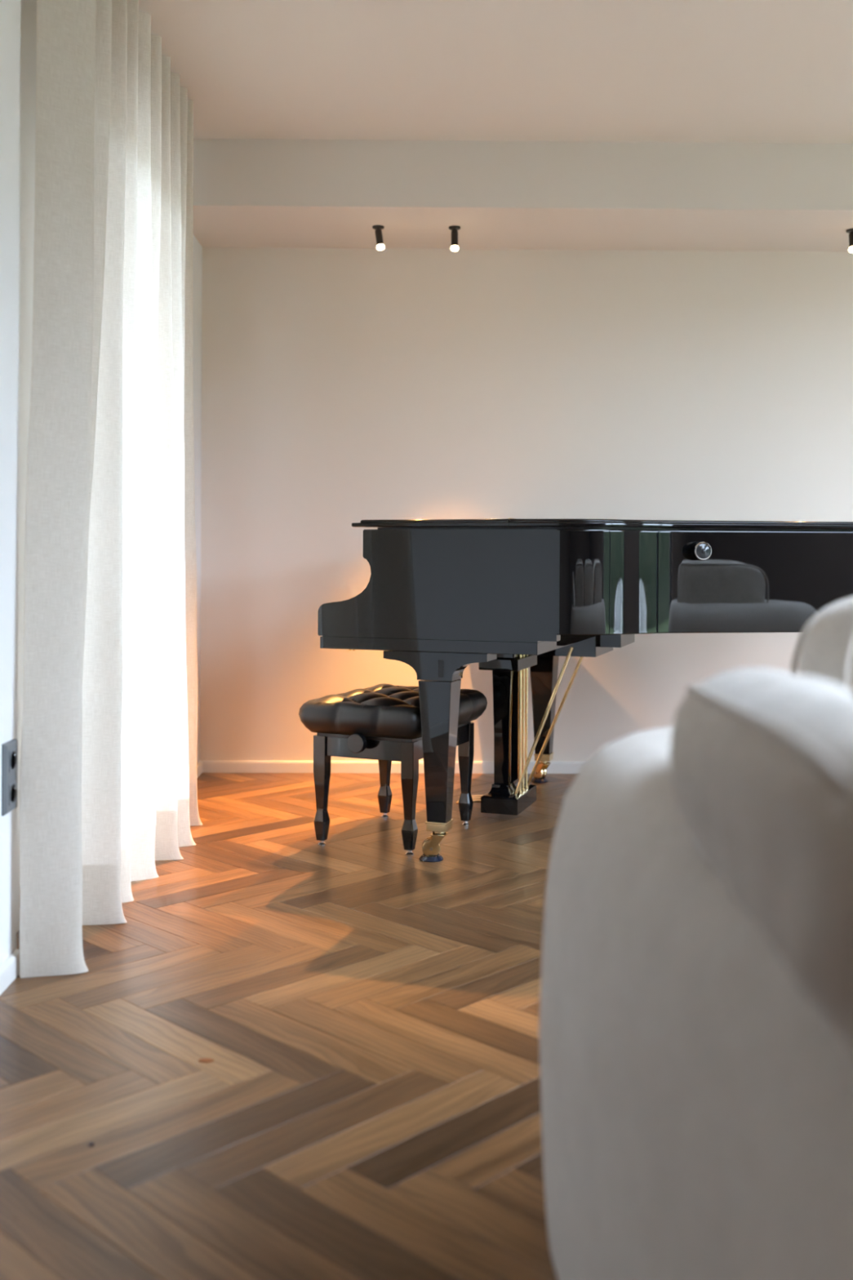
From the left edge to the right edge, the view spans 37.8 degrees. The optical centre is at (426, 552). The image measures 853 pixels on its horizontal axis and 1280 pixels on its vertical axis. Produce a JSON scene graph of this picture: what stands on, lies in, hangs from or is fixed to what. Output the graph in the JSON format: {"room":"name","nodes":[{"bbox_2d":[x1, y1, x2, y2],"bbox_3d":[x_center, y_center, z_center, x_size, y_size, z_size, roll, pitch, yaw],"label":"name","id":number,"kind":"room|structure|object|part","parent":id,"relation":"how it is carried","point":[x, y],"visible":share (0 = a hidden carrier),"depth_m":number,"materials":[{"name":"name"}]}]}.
{"room":"music room","nodes":[
{"label":"music room","id":0,"kind":"room"},
{"bbox_2d":[0,0,202,964],"bbox_3d":[-1.050,-0.292,3.342,0.300,2.458,4.205,0,0,-1],"label":"wall","id":1,"kind":"structure","parent":0,"point":[18,18],"depth_m":2.70,"materials":[{"name":"white paint"}]},
{"bbox_2d":[1,738,17,816],"bbox_3d":[-0.888,0.480,2.663,0.016,0.151,0.082,0,0,-1],"label":"power outlet","id":2,"kind":"object","parent":1,"relation":"attached to","point":[9,748],"visible":1,"depth_m":2.64,"materials":[{"name":"grey plastic"}]},
{"bbox_2d":[8,781,16,805],"bbox_3d":[-0.887,0.516,2.663,0.003,0.045,0.045,0,0,-1],"label":"socket","id":3,"kind":"object","parent":2,"relation":"attached to","point":[12,784],"depth_m":2.66,"materials":[{"name":"black plastic"}]},
{"bbox_2d":[8,747,16,772],"bbox_3d":[-0.886,0.445,2.663,0.003,0.045,0.045,0,0,-1],"label":"socket","id":4,"kind":"object","parent":2,"relation":"attached to","point":[12,751],"depth_m":2.66,"materials":[{"name":"black plastic"}]},
{"bbox_2d":[0,760,202,995],"bbox_3d":[-0.883,0.894,0.793,0.035,0.049,8.805,0,0,-1],"label":"baseboard","id":5,"kind":"structure","parent":1,"relation":"attached to","point":[10,967],"depth_m":2.65,"materials":[{"name":"white"}]},
{"bbox_2d":[0,773,577,1279],"bbox_3d":[1.529,0.959,0.819,5.416,0.060,9.305,0,0,-1],"label":"floor","id":6,"kind":"structure","parent":0,"point":[366,1011],"depth_m":2.26,"materials":[{"name":"brown wood"}]},
{"bbox_2d":[298,683,487,855],"bbox_3d":[-0.098,0.687,4.066,0.438,0.470,0.598,0,0,24],"label":"piano bench","id":7,"kind":"object","parent":6,"relation":"on","point":[381,722],"visible":0.77,"depth_m":3.86,"materials":[{"name":"black leather"}]},
{"bbox_3d":[-0.329,0.740,3.918,0.042,0.329,0.042,0,0,24],"label":"leg","id":8,"kind":"part","parent":7,"relation":"part of","materials":[{"name":"black paint"}]},
{"bbox_3d":[-0.206,0.583,3.820,0.060,0.060,0.060,0,0,24],"label":"height knob","id":9,"kind":"part","parent":7,"relation":"part of","materials":[{"name":"black paint"}]},
{"bbox_3d":[-0.190,0.608,3.857,0.266,0.060,0.024,0,0,24],"label":"rail","id":10,"kind":"part","parent":7,"relation":"part of","materials":[{"name":"black paint"}]},
{"bbox_3d":[-0.144,0.741,4.335,0.042,0.329,0.042,0,0,24],"label":"leg","id":11,"kind":"part","parent":7,"relation":"part of","materials":[{"name":"black paint"}]},
{"bbox_3d":[-0.097,0.509,4.066,0.438,0.115,0.597,0,0,24],"label":"tufted seat","id":12,"kind":"part","parent":7,"relation":"part of","materials":[{"name":"black leather"}]},
{"bbox_3d":[-0.051,0.741,3.795,0.042,0.329,0.042,0,0,24],"label":"leg","id":13,"kind":"part","parent":7,"relation":"part of","materials":[{"name":"black paint"}]},
{"bbox_3d":[0.042,0.609,4.004,0.022,0.060,0.418,0,0,24],"label":"rail","id":14,"kind":"part","parent":7,"relation":"part of","materials":[{"name":"black paint"}]},
{"bbox_3d":[0.134,0.742,4.212,0.042,0.329,0.042,0,0,24],"label":"leg","id":15,"kind":"part","parent":7,"relation":"part of","materials":[{"name":"black paint"}]},
{"bbox_2d":[418,853,443,862],"bbox_3d":[0.014,0.915,3.736,0.073,0.013,0.073,0,0,-1],"label":"cup","id":16,"kind":"object","parent":6,"relation":"on","point":[423,857],"visible":0.84,"depth_m":3.71,"materials":[{"name":"black"}]},
{"bbox_2d":[530,777,548,782],"bbox_3d":[0.455,0.917,5.020,0.073,0.013,0.073,0,0,-1],"label":"cup","id":17,"kind":"object","parent":6,"relation":"on","point":[535,780],"visible":0.89,"depth_m":4.99,"materials":[{"name":"black"}]},
{"bbox_2d":[317,517,852,857],"bbox_3d":[0.775,0.410,4.192,1.844,1.014,1.484,0,0,19],"label":"grand piano","id":18,"kind":"object","parent":6,"relation":"on","point":[508,597],"visible":0.96,"depth_m":3.69,"materials":[{"name":"black wood"}]},
{"bbox_3d":[0.039,0.594,3.737,0.103,0.422,0.103,0,0,19],"label":"leg","id":19,"kind":"part","parent":18,"relation":"part of","materials":[{"name":"black wood"}]},
{"bbox_3d":[0.264,0.604,4.305,0.066,0.402,0.036,0,0,19],"label":"lyre post","id":20,"kind":"part","parent":18,"relation":"part of","materials":[{"name":"black wood"}]},
{"bbox_3d":[0.304,0.604,4.425,0.066,0.402,0.036,0,0,19],"label":"lyre post","id":21,"kind":"part","parent":18,"relation":"part of","materials":[{"name":"black wood"}]},
{"bbox_3d":[0.324,0.566,4.304,0.017,0.545,0.017,0,0,19],"label":"pedal rod","id":22,"kind":"part","parent":18,"relation":"part of","materials":[{"name":"gold metal"}]},
{"bbox_3d":[0.338,0.566,4.346,0.017,0.545,0.017,0,0,19],"label":"pedal rod","id":23,"kind":"part","parent":18,"relation":"part of","materials":[{"name":"gold metal"}]},
{"bbox_3d":[0.353,0.566,4.389,0.017,0.545,0.017,0,0,19],"label":"pedal rod","id":24,"kind":"part","parent":18,"relation":"part of","materials":[{"name":"gold metal"}]},
{"bbox_3d":[0.400,0.580,4.260,0.200,0.516,0.049,0,0,19],"label":"brace rod","id":25,"kind":"part","parent":18,"relation":"part of","materials":[{"name":"gold metal"}]},
{"bbox_3d":[0.472,0.596,5.002,0.103,0.422,0.103,0,0,19],"label":"leg","id":26,"kind":"part","parent":18,"relation":"part of","materials":[{"name":"black wood"}]},
{"bbox_3d":[0.447,0.594,4.347,0.231,0.488,0.011,0,0,34],"label":"brace rod","id":27,"kind":"part","parent":18,"relation":"part of","materials":[{"name":"gold metal"}]},
{"bbox_3d":[1.064,-0.082,4.094,1.238,0.023,1.484,0,0,19],"label":"lid","id":28,"kind":"part","parent":18,"relation":"part of","materials":[{"name":"black wood"}]},
{"bbox_3d":[0.805,-0.004,3.657,0.056,0.056,0.043,0,0,-9],"label":"latch knob","id":29,"kind":"part","parent":18,"relation":"part of","materials":[{"name":"black"}]},
{"bbox_3d":[0.809,-0.004,3.631,0.043,0.043,0.006,0,0,-9],"label":"knob","id":30,"kind":"part","parent":18,"relation":"part of","materials":[{"name":"grey metal"}]},
{"bbox_2d":[539,726,852,1279],"bbox_3d":[1.398,0.582,1.201,2.460,0.692,1.432,0,0,-5],"label":"sofa","id":31,"kind":"object","parent":6,"relation":"on","point":[697,1105],"visible":0.66,"depth_m":1.02,"materials":[{"name":"fabric"}]},
{"bbox_2d":[669,667,852,1049],"bbox_3d":[0.414,0.330,0.990,0.413,0.469,0.786,0,0,6],"label":"sofa cushion","id":32,"kind":"object","parent":31,"relation":"on","point":[761,758],"visible":0.93,"depth_m":0.77,"materials":[{"name":"fabric"}]},
{"bbox_2d":[790,596,852,693],"bbox_3d":[0.772,0.285,1.531,0.606,0.504,0.252,0,0,-6],"label":"cushion","id":33,"kind":"object","parent":31,"relation":"on","point":[827,652],"visible":0.27,"depth_m":1.51,"materials":[{"name":"fabric"}]},
{"bbox_2d":[138,0,852,143],"bbox_3d":[1.540,-1.609,0.819,5.416,0.200,9.305,0,0,-1],"label":"ceiling","id":34,"kind":"structure","parent":0,"point":[691,71],"depth_m":3.89,"materials":[{"name":"paint"}]},
{"bbox_3d":[-0.848,-1.518,3.524,0.035,0.006,1.535,0,0,-1],"label":"trim","id":35,"kind":"structure","parent":34,"relation":"attached to","visible":0},
{"bbox_2d":[18,0,203,977],"bbox_3d":[-0.843,-0.299,3.462,0.238,2.430,1.569,0,0,1],"label":"curtain","id":36,"kind":"object","parent":35,"relation":"hanging from","point":[108,789],"visible":1,"depth_m":3.10,"materials":[{"name":"fabric"}]},
{"bbox_2d":[200,247,852,761],"bbox_3d":[1.501,-0.281,5.346,4.888,2.458,0.250,0,0,-1],"label":"wall","id":37,"kind":"structure","parent":0,"point":[341,388],"depth_m":5.21,"materials":[{"name":"paint"}]},
{"bbox_2d":[202,760,586,773],"bbox_3d":[1.504,0.904,5.215,4.875,0.049,0.013,0,0,-1],"label":"baseboard","id":38,"kind":"structure","parent":37,"relation":"attached to","point":[208,766],"depth_m":5.19,"materials":[{"name":"white"}]},
{"bbox_2d":[192,138,852,251],"bbox_3d":[1.511,-1.386,4.909,4.888,0.246,0.625,0,0,-1],"label":"ceiling beam","id":39,"kind":"structure","parent":37,"relation":"attached to","point":[248,193],"depth_m":4.59,"materials":[{"name":"paint"}]},
{"bbox_2d":[372,225,384,250],"bbox_3d":[-0.187,-1.222,4.847,0.050,0.097,0.060,0,0,-1],"label":"ceiling spotlight","id":40,"kind":"object","parent":39,"relation":"attached to","point":[380,242],"visible":1,"depth_m":4.83,"materials":[{"name":"black metal"}]},
{"bbox_3d":[-0.188,-1.267,4.854,0.046,0.008,0.046,0,0,-1],"label":"ceiling plate","id":41,"kind":"part","parent":40,"relation":"part of","materials":[{"name":"black metal"}]},
{"bbox_2d":[448,225,460,251],"bbox_3d":[0.110,-1.220,4.853,0.046,0.098,0.057,0,0,-1],"label":"ceiling spotlight","id":42,"kind":"object","parent":39,"relation":"attached to","point":[454,228],"visible":1,"depth_m":4.84,"materials":[{"name":"black metal"}]},
{"bbox_3d":[0.110,-1.266,4.858,0.046,0.008,0.046,0,0,-1],"label":"ceiling plate","id":43,"kind":"part","parent":42,"relation":"part of","materials":[{"name":"black metal"}]},
{"bbox_2d":[846,228,852,253],"bbox_3d":[1.668,-1.215,4.864,0.047,0.096,0.067,0,0,-1],"label":"ceiling spotlight","id":44,"kind":"object","parent":39,"relation":"attached to","point":[850,231],"visible":1,"depth_m":4.85,"materials":[{"name":"black metal"}]},
{"bbox_3d":[1.669,-1.259,4.875,0.046,0.008,0.046,0,0,-1],"label":"ceiling plate","id":45,"kind":"part","parent":44,"relation":"part of","materials":[{"name":"black metal"}]}
]}

